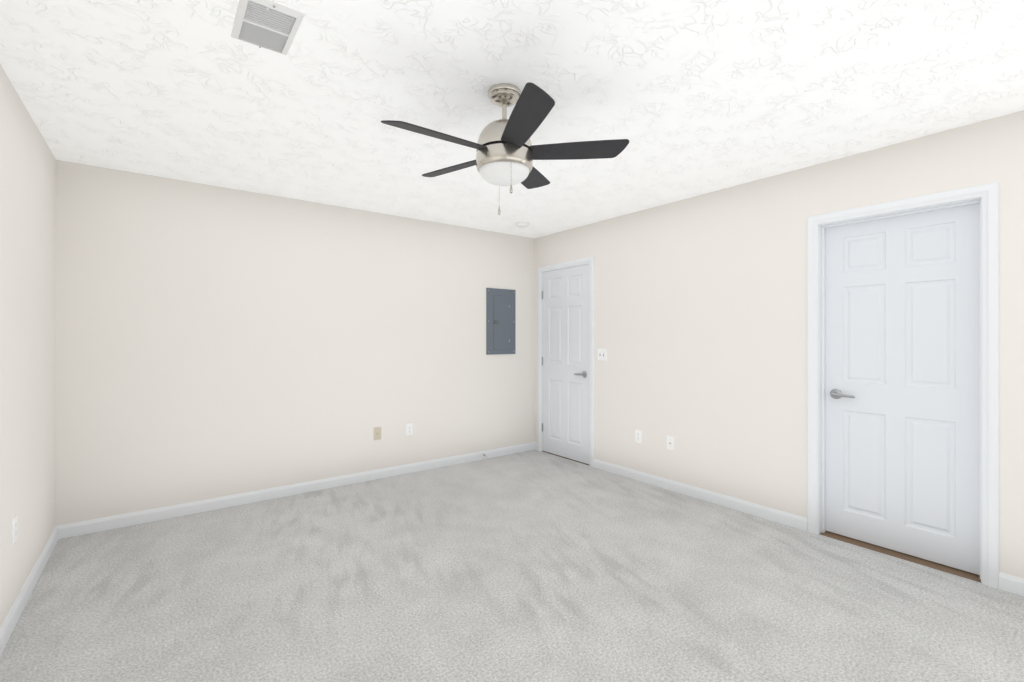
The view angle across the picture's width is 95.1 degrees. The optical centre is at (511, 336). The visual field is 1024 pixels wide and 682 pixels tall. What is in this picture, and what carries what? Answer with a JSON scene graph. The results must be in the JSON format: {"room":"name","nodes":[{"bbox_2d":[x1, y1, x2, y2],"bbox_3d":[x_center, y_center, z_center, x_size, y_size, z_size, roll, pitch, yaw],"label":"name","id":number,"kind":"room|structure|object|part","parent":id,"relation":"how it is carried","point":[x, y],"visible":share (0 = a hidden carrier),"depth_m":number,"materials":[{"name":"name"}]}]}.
{"room":"empty bedroom","nodes":[
{"label":"empty bedroom","id":0,"kind":"room"},
{"bbox_2d":[0,64,55,626],"bbox_3d":[-1.449,0.080,0.946,0.115,2.440,5.085,0,0,-37],"label":"wall","id":1,"kind":"structure","parent":0,"point":[27,328],"depth_m":2.32,"materials":[{"name":"paint"}]},
{"bbox_2d":[12,515,16,544],"bbox_3d":[-2.272,0.880,2.140,0.007,0.114,0.070,0,0,-37],"label":"duplex electrical outlet","id":2,"kind":"object","parent":1,"relation":"attached to","point":[14,529],"visible":0.98,"depth_m":2.12,"materials":[{"name":"white plastic"}]},
{"bbox_2d":[0,526,57,655],"bbox_3d":[-1.432,1.258,1.031,0.013,0.085,4.970,0,0,-37],"label":"baseboard","id":3,"kind":"structure","parent":1,"relation":"attached to","point":[13,616],"depth_m":2.28,"materials":[{"name":"paint"}]},
{"bbox_2d":[56,160,534,525],"bbox_3d":[-1.370,0.080,4.261,4.230,2.440,0.115,0,0,-37],"label":"wall","id":4,"kind":"structure","parent":0,"point":[212,341],"depth_m":3.71,"materials":[{"name":"paint"}]},
{"bbox_2d":[57,442,534,538],"bbox_3d":[-1.332,1.258,4.210,4.000,0.085,0.013,0,0,-37],"label":"baseboard","id":5,"kind":"structure","parent":4,"relation":"attached to","point":[108,523],"depth_m":3.71,"materials":[{"name":"paint"}]},
{"bbox_2d":[374,427,380,439],"bbox_3d":[-1.228,0.885,4.285,0.070,0.114,0.018,0,0,-37],"label":"electrical outlet","id":6,"kind":"object","parent":4,"relation":"attached to","point":[377,433],"visible":1,"depth_m":4.29,"materials":[{"name":"beige plastic"}]},
{"bbox_2d":[406,423,412,435],"bbox_3d":[-0.981,0.885,4.478,0.070,0.114,0.007,0,0,-37],"label":"outlet","id":7,"kind":"object","parent":4,"relation":"attached to","point":[409,428],"visible":1,"depth_m":4.47,"materials":[{"name":"white plastic"}]},
{"bbox_2d":[486,288,514,354],"bbox_3d":[-0.115,-0.168,5.121,0.385,0.715,0.022,0,0,-37],"label":"breaker panel","id":8,"kind":"object","parent":4,"relation":"attached to","point":[500,321],"visible":1,"depth_m":5.11,"materials":[{"name":"grey metal"}]},
{"bbox_2d":[0,450,1023,681],"bbox_3d":[0.160,1.350,2.230,4.230,0.100,5.200,0,0,-37],"label":"floor","id":9,"kind":"structure","parent":0,"point":[532,566],"depth_m":2.34,"materials":[{"name":"grey carpet"}]},
{"bbox_2d":[0,0,1023,237],"bbox_3d":[0.160,-1.190,2.230,4.230,0.100,5.200,0,0,-37],"label":"ceiling","id":10,"kind":"structure","parent":0,"point":[689,98],"depth_m":2.15,"materials":[{"name":"white paint"}]},
{"bbox_2d":[231,0,304,54],"bbox_3d":[-0.899,-1.132,1.715,0.195,0.024,0.302,0,0,-37],"label":"ceiling vent","id":11,"kind":"object","parent":10,"relation":"in","point":[259,34],"visible":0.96,"depth_m":1.73,"materials":[{"name":"white metal"}]},
{"bbox_2d":[381,82,628,214],"bbox_3d":[-0.072,-0.866,2.180,1.067,0.549,1.073,0,0,-37],"label":"ceiling fan","id":12,"kind":"object","parent":10,"relation":"hanging from","point":[507,153],"visible":1,"depth_m":2.09,"materials":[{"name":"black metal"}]},
{"bbox_3d":[-0.035,-0.742,2.179,0.233,0.064,0.233,0,0,-37],"label":"glass","id":13,"kind":"part","parent":12,"relation":"part of","materials":[{"name":"white glass"}]},
{"bbox_2d":[515,222,528,227],"bbox_3d":[0.103,-1.121,4.698,0.140,0.037,0.140,0,0,-37],"label":"smoke detector","id":14,"kind":"object","parent":10,"relation":"attached to","point":[522,224],"visible":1,"depth_m":4.66,"materials":[{"name":"white plastic"}]},
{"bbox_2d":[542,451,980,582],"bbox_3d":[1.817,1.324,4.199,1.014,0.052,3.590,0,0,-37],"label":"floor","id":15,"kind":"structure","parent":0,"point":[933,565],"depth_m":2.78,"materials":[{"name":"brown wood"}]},
{"bbox_2d":[535,110,1023,578],"bbox_3d":[1.803,0.080,3.469,0.115,2.440,5.200,0,0,-37],"label":"wall","id":16,"kind":"structure","parent":0,"point":[700,318],"depth_m":3.48,"materials":[{"name":"paint"}]},
{"bbox_2d":[534,442,537,450],"bbox_3d":[0.277,1.258,5.388,0.013,0.085,0.068,0,0,-37],"label":"baseboard","id":17,"kind":"structure","parent":16,"relation":"attached to","point":[535,445],"depth_m":5.39,"materials":[{"name":"paint"}]},
{"bbox_2d":[542,265,588,463],"bbox_3d":[0.556,0.279,5.022,0.085,2.023,0.741,0,0,-37],"label":"closet door","id":18,"kind":"structure","parent":16,"relation":"in","point":[565,360],"depth_m":5.00,"materials":[{"name":"white paint"}]},
{"bbox_3d":[0.698,0.382,4.805,0.050,0.066,0.148,0,0,-37],"label":"handle","id":19,"kind":"part","parent":18,"relation":"part of","materials":[{"name":"grey metal"}]},
{"bbox_2d":[538,256,593,466],"bbox_3d":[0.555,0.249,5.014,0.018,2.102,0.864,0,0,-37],"label":"door frame","id":20,"kind":"structure","parent":16,"relation":"attached to","point":[577,262],"depth_m":4.71,"materials":[{"name":"paint"}]},
{"bbox_2d":[597,349,606,360],"bbox_3d":[0.877,0.174,4.588,0.017,0.114,0.116,0,0,-37],"label":"double light switch","id":21,"kind":"object","parent":16,"relation":"attached to","point":[602,354],"visible":1,"depth_m":4.58,"materials":[{"name":"white plastic"}]},
{"bbox_2d":[635,430,641,442],"bbox_3d":[1.145,0.902,4.241,0.007,0.114,0.070,0,0,-37],"label":"duplex electrical outlet","id":22,"kind":"object","parent":16,"relation":"attached to","point":[638,436],"visible":1,"depth_m":4.24,"materials":[{"name":"white plastic"}]},
{"bbox_2d":[667,436,673,450],"bbox_3d":[1.340,0.902,3.972,0.018,0.114,0.070,0,0,-37],"label":"outlet","id":23,"kind":"object","parent":16,"relation":"attached to","point":[670,442],"visible":1,"depth_m":3.97,"materials":[{"name":"white plastic"}]},
{"bbox_2d":[593,459,806,530],"bbox_3d":[1.397,1.258,3.901,0.013,0.085,1.926,0,0,-37],"label":"baseboard","id":24,"kind":"structure","parent":16,"relation":"attached to","point":[781,517],"depth_m":3.68,"materials":[{"name":"paint"}]},
{"bbox_2d":[826,203,979,574],"bbox_3d":[2.307,0.279,2.822,0.085,2.023,0.754,0,0,-37],"label":"hall door","id":25,"kind":"structure","parent":16,"relation":"in","point":[902,384],"depth_m":2.79,"materials":[{"name":"white paint"}]},
{"bbox_3d":[2.132,0.374,3.025,0.050,0.066,0.148,0,0,-37],"label":"handle","id":26,"kind":"part","parent":25,"relation":"part of","materials":[{"name":"grey metal"}]},
{"bbox_2d":[807,181,998,588],"bbox_3d":[2.289,0.249,2.808,0.133,2.102,0.894,0,0,-37],"label":"door frame","id":27,"kind":"structure","parent":16,"relation":"attached to","point":[988,193],"depth_m":2.56,"materials":[{"name":"paint"}]},
{"bbox_2d":[999,572,1023,595],"bbox_3d":[2.881,1.258,1.932,0.013,0.085,1.218,0,0,-37],"label":"baseboard","id":28,"kind":"structure","parent":16,"relation":"attached to","point":[1011,584],"depth_m":2.38,"materials":[{"name":"paint"}]}
]}

